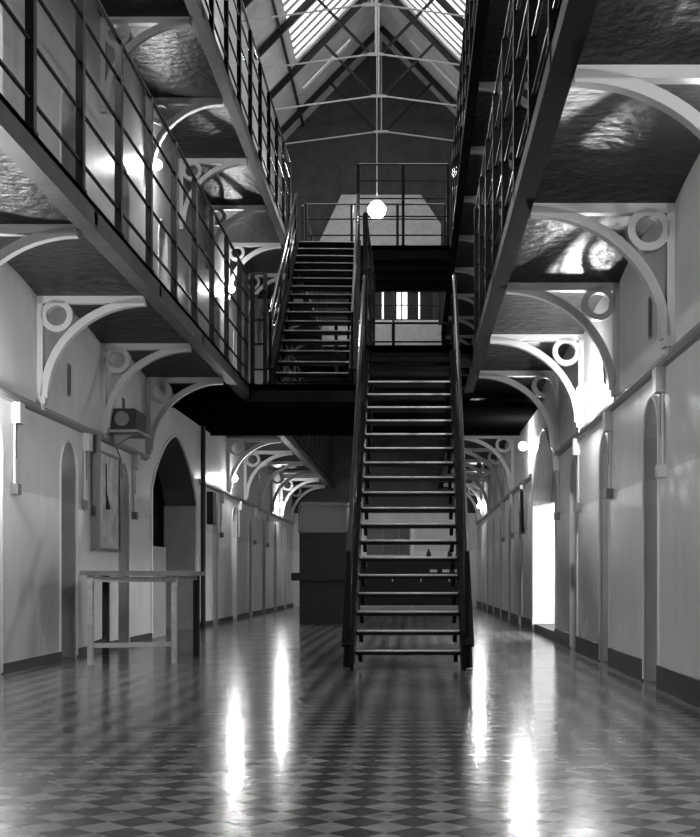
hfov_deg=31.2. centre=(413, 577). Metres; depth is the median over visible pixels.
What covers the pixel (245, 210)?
bracket
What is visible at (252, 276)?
gallery railing
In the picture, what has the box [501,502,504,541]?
conduit
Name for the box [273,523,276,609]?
door
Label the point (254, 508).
conduit
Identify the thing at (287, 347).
gallery railing
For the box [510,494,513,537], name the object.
conduit
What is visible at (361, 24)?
ceiling
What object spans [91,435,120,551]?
notice board
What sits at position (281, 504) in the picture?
wall lamp
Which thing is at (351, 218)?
gallery railing
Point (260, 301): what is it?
bracket
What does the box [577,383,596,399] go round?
wall lamp
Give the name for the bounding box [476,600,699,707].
baseboard
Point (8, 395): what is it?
trim
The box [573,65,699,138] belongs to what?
bracket
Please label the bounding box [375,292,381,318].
window shutter
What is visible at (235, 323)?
door
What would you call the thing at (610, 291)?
bracket
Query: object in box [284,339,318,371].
bracket
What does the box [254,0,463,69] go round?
roof truss
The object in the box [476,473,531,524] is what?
trim
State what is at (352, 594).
staircase
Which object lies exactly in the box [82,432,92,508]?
conduit
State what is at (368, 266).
gallery railing
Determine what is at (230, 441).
bracket
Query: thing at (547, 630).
trim
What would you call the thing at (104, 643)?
work table
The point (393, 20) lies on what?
ceiling
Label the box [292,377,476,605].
wall
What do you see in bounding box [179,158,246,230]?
bracket
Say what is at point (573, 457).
door
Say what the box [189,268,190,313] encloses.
door
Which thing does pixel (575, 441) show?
conduit
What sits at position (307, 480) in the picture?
bracket
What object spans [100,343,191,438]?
bracket
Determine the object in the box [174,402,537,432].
landing platform
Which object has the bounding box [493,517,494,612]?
door
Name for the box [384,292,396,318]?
window shutter
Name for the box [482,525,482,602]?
door
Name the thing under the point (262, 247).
bracket
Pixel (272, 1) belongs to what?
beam
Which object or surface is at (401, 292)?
window
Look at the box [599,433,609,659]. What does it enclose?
door
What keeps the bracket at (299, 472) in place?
attached to the wall at (31, 519)
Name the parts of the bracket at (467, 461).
arm, wall post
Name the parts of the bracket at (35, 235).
arm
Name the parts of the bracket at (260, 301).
wall post, arm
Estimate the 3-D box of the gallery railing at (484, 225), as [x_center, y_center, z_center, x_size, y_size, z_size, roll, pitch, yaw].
[0.810,-3.926,10.373,0.079,1.771,11.747,0,0,0]
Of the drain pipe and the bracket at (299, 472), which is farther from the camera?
the bracket at (299, 472)
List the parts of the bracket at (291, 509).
wall post, arm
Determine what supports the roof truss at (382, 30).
attached to the wall at (31, 519)
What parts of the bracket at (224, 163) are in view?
wall post, arm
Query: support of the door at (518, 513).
in the wall at (679, 492)
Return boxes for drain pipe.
[201,426,205,627]
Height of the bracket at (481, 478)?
1.160 m
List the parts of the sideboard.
door, door, door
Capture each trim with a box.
[0,386,148,460]
[151,434,198,632]
[199,479,293,524]
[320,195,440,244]
[411,529,414,606]
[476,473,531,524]
[532,428,555,629]
[534,624,554,639]
[551,474,554,502]
[554,322,699,455]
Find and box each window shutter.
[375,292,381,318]
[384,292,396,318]
[407,292,417,318]
[420,292,432,318]
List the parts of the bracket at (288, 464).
wall post, arm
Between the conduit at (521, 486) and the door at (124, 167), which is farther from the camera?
the conduit at (521, 486)
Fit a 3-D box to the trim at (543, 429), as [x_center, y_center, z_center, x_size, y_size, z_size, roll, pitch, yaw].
[2.000,-0.719,19.300,0.040,3.197,3.435,0,0,0]
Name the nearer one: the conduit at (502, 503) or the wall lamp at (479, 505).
the conduit at (502, 503)
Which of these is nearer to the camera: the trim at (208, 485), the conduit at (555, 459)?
the conduit at (555, 459)
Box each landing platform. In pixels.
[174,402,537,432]
[249,345,472,401]
[299,245,449,291]
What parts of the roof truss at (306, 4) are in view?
tie rod, king rod, joint plate, tie rod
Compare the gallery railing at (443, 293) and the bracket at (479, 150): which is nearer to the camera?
the bracket at (479, 150)
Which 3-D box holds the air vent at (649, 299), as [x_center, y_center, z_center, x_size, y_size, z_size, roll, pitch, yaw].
[1.991,-2.200,10.540,0.018,0.360,0.110,0,0,0]
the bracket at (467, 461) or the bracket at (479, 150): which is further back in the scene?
the bracket at (467, 461)
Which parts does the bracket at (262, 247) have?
wall post, arm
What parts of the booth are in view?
frame, glass panel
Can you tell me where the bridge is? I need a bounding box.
[322,325,440,345]
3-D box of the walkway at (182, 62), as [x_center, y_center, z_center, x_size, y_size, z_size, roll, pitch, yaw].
[-3.207,-6.933,17.150,1.258,0.215,38.300,0,0,0]
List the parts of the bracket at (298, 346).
arm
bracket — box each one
[0,224,78,265]
[36,296,146,410]
[100,17,191,113]
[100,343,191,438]
[145,377,222,458]
[153,98,222,171]
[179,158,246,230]
[206,205,265,268]
[227,438,280,494]
[229,243,280,299]
[244,451,292,501]
[248,273,285,313]
[258,299,302,346]
[258,461,302,508]
[270,470,311,513]
[272,321,299,336]
[280,478,318,518]
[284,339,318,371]
[289,485,324,522]
[444,483,479,519]
[446,335,473,344]
[448,316,473,329]
[451,294,473,304]
[451,459,496,506]
[451,469,489,510]
[455,267,473,275]
[459,235,499,252]
[464,196,510,215]
[464,436,513,492]
[465,448,504,500]
[466,477,484,517]
[470,146,522,169]
[479,82,539,108]
[479,371,558,454]
[490,334,583,433]
[506,283,619,402]
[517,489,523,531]
[530,203,675,355]
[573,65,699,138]
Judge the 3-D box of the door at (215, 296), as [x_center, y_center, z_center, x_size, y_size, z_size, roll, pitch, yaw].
[-4.002,-4.280,24.300,0.356,2.480,0.740,0,0,0]
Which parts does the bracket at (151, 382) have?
wall post, arm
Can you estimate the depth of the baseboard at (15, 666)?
13.53 m
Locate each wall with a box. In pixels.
[0,0,291,674]
[153,472,164,546]
[153,546,165,637]
[284,41,471,360]
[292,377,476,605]
[477,153,699,680]
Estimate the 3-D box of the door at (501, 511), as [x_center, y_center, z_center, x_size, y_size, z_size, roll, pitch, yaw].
[2.162,-0.340,28.600,0.356,2.480,0.740,0,0,0]
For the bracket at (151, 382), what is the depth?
17.89 m
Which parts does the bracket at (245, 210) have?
wall post, arm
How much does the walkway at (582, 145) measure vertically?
0.215 m
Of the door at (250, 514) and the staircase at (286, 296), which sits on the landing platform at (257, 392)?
the staircase at (286, 296)
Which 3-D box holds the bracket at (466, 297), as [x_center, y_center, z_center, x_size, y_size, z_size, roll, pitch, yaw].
[1.450,-6.293,30.260,1.100,1.160,0.130,0,0,0]
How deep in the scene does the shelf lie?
15.68 m
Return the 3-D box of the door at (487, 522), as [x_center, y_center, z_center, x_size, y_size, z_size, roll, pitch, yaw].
[2.162,-0.340,33.800,0.356,2.480,0.740,0,0,0]
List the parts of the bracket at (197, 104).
arm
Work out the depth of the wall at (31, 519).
15.07 m
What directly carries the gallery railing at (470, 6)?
on the walkway at (490, 18)
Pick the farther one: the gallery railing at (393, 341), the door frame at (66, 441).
the gallery railing at (393, 341)
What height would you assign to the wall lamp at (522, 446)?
0.180 m
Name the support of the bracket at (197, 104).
attached to the wall at (31, 519)
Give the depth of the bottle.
35.45 m
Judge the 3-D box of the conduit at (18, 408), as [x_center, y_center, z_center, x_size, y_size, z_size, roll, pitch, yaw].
[-3.800,-1.250,11.990,0.080,0.900,0.180,0,0,0]
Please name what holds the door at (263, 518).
in the wall at (31, 519)
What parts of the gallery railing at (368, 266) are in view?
post, handrail, post, rail, rail, rail, post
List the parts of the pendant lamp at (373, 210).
cord, lamp globe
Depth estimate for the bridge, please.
35.13 m
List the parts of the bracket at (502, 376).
arm, wall post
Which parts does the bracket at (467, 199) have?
arm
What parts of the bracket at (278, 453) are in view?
wall post, arm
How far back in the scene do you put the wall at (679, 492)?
11.82 m
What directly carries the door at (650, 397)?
in the wall at (679, 492)
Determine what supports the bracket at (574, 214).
attached to the wall at (679, 492)
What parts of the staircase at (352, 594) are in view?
handrail, rail, rail, rail, rail, handrail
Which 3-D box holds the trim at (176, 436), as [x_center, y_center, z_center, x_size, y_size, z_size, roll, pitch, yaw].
[-3.840,-0.723,20.175,0.060,3.206,3.902,0,0,0]
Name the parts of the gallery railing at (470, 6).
post, post, post, post, handrail, rail, post, rail, post, post, post, post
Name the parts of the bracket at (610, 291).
arm, wall post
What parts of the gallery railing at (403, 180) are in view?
post, rail, rail, rail, rail, handrail, post, post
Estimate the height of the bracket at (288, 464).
1.160 m
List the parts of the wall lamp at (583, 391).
lamp globe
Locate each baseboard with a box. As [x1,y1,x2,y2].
[2,603,292,674]
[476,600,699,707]
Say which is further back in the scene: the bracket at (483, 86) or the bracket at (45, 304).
the bracket at (483, 86)
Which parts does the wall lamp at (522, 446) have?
lamp globe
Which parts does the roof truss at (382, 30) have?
tie rod, joint plate, king rod, tie rod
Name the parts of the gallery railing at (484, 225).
post, post, post, handrail, post, rail, rail, post, rail, post, post, post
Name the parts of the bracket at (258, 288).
arm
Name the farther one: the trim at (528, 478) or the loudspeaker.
the trim at (528, 478)
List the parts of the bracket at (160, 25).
wall post, arm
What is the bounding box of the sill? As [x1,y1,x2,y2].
[359,320,437,324]
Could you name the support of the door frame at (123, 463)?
in the wall at (31, 519)
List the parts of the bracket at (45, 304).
wall post, arm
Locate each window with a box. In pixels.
[367,529,409,554]
[401,292,433,318]
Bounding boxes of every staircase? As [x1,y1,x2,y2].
[267,193,360,383]
[341,274,473,670]
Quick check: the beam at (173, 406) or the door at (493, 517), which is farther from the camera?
the door at (493, 517)
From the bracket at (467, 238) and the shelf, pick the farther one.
the bracket at (467, 238)
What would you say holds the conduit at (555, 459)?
attached to the wall at (679, 492)
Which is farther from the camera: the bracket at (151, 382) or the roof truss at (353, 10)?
the roof truss at (353, 10)
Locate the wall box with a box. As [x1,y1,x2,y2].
[207,492,215,524]
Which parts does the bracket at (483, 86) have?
arm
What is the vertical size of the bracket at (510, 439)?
1.160 m
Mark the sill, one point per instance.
(359, 320)
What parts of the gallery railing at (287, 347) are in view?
post, post, handrail, post, post, post, post, post, rail, post, post, post, post, post, post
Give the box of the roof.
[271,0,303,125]
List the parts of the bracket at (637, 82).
arm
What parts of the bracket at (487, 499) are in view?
arm, wall post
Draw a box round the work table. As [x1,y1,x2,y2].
[80,571,205,664]
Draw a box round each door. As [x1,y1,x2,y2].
[0,4,2,94]
[0,427,2,672]
[60,84,74,162]
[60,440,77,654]
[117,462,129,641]
[123,163,129,243]
[158,219,167,288]
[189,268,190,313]
[212,500,217,622]
[215,296,219,349]
[232,506,236,618]
[233,323,236,365]
[248,513,252,614]
[262,518,265,611]
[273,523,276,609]
[283,526,285,606]
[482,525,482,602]
[487,522,488,609]
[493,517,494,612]
[500,511,502,615]
[508,505,510,619]
[518,513,519,623]
[569,456,577,646]
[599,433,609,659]
[642,396,658,678]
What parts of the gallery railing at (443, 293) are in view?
post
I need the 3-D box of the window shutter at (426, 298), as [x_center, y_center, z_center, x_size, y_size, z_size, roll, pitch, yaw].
[0.365,-8.490,36.330,0.390,2.020,0.060,0,0,0]
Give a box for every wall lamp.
[154,160,161,169]
[229,285,234,292]
[277,502,283,507]
[477,503,484,508]
[519,441,531,451]
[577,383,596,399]
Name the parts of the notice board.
post, frame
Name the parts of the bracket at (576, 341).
arm, wall post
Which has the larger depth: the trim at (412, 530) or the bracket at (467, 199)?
the trim at (412, 530)
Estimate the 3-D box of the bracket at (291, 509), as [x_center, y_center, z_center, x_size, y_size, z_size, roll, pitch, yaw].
[-3.290,-2.293,38.570,1.100,1.160,0.130,0,0,0]
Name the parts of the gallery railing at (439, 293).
rail, post, rail, post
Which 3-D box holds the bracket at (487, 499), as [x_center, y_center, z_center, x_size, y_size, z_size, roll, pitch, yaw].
[1.450,-2.293,32.840,1.100,1.160,0.130,0,0,0]
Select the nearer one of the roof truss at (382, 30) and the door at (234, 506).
the door at (234, 506)
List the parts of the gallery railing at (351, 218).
post, rail, post, rail, handrail, post, post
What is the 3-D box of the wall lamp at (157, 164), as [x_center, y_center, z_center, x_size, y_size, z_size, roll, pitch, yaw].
[-3.735,-5.950,18.000,0.210,0.180,0.180,0,0,0]
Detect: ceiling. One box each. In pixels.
[241,0,380,142]
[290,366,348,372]
[380,0,465,114]
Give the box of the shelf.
[108,429,150,438]
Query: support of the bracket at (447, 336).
attached to the wall at (679, 492)
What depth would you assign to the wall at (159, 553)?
19.16 m
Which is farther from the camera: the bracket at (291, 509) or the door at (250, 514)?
the bracket at (291, 509)
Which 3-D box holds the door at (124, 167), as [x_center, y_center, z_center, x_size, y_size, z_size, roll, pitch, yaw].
[-4.002,-4.280,16.500,0.356,2.480,0.740,0,0,0]
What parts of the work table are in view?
leg, leg, leg, leg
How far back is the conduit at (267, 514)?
32.48 m
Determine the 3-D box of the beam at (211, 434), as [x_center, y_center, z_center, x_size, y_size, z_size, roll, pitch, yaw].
[-0.920,-2.699,23.530,5.820,0.038,0.060,0,0,0]
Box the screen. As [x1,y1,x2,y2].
[164,506,195,628]
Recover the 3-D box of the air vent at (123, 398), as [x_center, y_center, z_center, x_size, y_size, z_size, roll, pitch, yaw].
[-3.831,-2.200,16.500,0.018,0.360,0.110,0,0,0]
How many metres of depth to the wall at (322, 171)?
36.30 m
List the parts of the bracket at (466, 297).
arm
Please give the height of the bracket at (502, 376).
1.160 m
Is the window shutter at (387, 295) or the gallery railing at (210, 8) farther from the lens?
the window shutter at (387, 295)
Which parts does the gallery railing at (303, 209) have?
post, post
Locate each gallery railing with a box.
[0,0,248,383]
[204,0,291,244]
[250,272,267,383]
[273,323,331,480]
[277,322,451,383]
[302,205,321,326]
[305,203,445,244]
[323,292,440,324]
[357,163,448,244]
[363,212,374,344]
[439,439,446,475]
[441,207,449,326]
[450,0,476,243]
[473,0,558,342]
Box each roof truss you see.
[241,0,463,21]
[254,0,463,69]
[270,0,459,110]
[278,26,456,144]
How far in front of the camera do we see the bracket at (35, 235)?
10.15 m
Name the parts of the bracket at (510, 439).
arm, wall post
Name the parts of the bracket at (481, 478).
wall post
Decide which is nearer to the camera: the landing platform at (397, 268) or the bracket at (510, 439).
the bracket at (510, 439)
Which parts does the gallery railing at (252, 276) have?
post, handrail, post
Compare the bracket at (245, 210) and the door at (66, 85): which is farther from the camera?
the bracket at (245, 210)
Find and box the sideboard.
[358,562,457,609]
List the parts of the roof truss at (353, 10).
tie rod, king rod, joint plate, tie rod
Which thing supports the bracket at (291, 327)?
attached to the wall at (31, 519)
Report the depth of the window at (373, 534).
39.68 m
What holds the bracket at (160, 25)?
attached to the wall at (31, 519)
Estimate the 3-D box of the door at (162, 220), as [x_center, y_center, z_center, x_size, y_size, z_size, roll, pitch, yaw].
[-4.002,-4.280,19.100,0.356,2.480,0.740,0,0,0]
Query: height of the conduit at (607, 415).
0.900 m
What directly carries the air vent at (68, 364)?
in the wall at (31, 519)
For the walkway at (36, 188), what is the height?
0.215 m
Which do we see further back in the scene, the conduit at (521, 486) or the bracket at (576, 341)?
the conduit at (521, 486)
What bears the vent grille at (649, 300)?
attached to the air vent at (649, 299)
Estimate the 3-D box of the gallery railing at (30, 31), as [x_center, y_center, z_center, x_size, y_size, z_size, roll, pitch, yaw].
[-2.630,-3.926,12.073,0.079,1.771,15.147,0,0,0]
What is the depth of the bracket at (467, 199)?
22.48 m
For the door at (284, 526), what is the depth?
37.28 m
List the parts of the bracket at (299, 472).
wall post, arm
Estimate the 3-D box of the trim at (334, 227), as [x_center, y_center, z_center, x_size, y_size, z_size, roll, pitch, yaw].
[-1.035,-10.310,36.250,3.630,1.580,0.100,0,0,0]
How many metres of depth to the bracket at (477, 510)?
37.96 m
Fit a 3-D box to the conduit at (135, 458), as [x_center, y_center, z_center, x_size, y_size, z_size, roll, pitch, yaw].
[-3.800,-1.250,17.090,0.080,0.900,0.180,0,0,0]
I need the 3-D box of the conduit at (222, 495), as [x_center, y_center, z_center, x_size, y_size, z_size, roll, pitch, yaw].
[-3.800,-1.250,24.790,0.080,0.900,0.180,0,0,0]
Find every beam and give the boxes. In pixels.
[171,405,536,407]
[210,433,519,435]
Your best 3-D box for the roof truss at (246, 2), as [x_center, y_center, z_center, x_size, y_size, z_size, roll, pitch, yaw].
[-0.920,-13.853,27.400,5.901,3.350,0.090,0,0,0]
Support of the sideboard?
on the floor
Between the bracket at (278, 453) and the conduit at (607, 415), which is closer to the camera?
the conduit at (607, 415)
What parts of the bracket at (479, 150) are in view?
arm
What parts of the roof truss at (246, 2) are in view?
tie rod, joint plate, tie rod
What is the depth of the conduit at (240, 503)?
27.29 m
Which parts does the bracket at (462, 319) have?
arm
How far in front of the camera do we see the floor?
7.01 m
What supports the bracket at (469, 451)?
attached to the wall at (679, 492)
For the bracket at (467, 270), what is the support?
attached to the wall at (679, 492)
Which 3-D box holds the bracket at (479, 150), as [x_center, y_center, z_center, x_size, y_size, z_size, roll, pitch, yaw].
[1.450,-6.293,19.940,1.100,1.160,0.130,0,0,0]
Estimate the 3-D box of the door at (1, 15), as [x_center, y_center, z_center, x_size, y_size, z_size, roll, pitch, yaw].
[-4.002,-4.280,11.300,0.356,2.480,0.740,0,0,0]
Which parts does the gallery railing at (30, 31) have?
post, post, post, post, rail, handrail, post, post, post, post, post, post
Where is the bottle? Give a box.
[426,549,430,556]
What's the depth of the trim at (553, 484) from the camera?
20.61 m
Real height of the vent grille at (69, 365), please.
0.320 m
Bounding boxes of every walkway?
[0,93,331,488]
[94,0,321,339]
[438,0,699,488]
[441,0,559,341]
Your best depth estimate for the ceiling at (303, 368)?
38.19 m
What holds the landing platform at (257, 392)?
attached to the walkway at (582, 145)
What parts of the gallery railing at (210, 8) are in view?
post, post, post, post, rail, post, rail, handrail, post, post, post, post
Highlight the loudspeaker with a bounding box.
[108,408,150,478]
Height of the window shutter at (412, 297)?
2.020 m
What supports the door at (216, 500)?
in the wall at (31, 519)
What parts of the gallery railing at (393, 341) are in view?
rail, post, post, rail, handrail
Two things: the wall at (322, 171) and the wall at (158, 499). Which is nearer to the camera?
the wall at (158, 499)
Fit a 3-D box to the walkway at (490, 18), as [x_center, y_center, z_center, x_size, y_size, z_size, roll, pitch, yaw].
[1.377,-6.933,17.150,1.238,0.215,38.300,0,0,0]
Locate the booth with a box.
[291,502,348,623]
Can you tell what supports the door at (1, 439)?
in the wall at (31, 519)
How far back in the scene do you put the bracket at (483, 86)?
17.31 m
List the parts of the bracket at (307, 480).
wall post, arm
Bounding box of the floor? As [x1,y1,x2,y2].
[0,606,699,836]
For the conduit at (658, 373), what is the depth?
9.94 m
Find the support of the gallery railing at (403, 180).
on the landing platform at (397, 268)
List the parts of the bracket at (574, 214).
arm, wall post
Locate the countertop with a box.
[291,573,345,580]
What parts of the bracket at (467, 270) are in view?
arm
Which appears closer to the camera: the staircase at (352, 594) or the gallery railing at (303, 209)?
the staircase at (352, 594)
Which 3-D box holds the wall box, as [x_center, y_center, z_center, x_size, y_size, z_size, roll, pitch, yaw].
[-3.780,-1.300,23.325,0.120,0.600,0.350,0,0,0]
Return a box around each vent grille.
[69,365,70,394]
[648,297,650,336]
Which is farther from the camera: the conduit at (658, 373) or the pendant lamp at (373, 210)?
the pendant lamp at (373, 210)
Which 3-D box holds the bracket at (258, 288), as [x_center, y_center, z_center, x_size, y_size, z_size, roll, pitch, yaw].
[-3.290,-6.293,28.250,1.100,1.160,0.130,0,0,0]
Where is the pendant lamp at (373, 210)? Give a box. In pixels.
[368,0,385,217]
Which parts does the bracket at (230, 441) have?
wall post, arm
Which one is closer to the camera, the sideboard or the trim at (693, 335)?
the trim at (693, 335)
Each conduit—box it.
[11,401,24,494]
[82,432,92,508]
[132,454,139,519]
[220,493,224,537]
[238,501,242,540]
[253,507,256,544]
[266,513,269,546]
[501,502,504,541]
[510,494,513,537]
[520,485,524,533]
[552,455,559,519]
[572,438,580,511]
[603,410,612,498]
[652,366,666,477]
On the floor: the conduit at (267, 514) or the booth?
the booth
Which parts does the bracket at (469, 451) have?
arm, wall post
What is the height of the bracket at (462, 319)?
1.160 m
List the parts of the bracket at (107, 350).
wall post, arm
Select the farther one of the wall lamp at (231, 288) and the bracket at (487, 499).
the bracket at (487, 499)
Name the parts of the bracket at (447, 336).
arm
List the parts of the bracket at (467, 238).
arm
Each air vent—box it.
[67,363,70,396]
[122,397,124,407]
[603,364,605,385]
[648,296,651,339]
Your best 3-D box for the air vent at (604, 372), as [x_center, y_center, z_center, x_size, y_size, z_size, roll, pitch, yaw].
[1.991,-2.200,13.100,0.018,0.360,0.110,0,0,0]
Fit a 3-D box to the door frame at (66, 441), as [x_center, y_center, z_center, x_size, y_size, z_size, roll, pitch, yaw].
[-4.002,-0.340,13.900,0.356,2.480,0.740,0,0,0]
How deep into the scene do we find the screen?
22.00 m
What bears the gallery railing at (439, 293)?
on the bridge

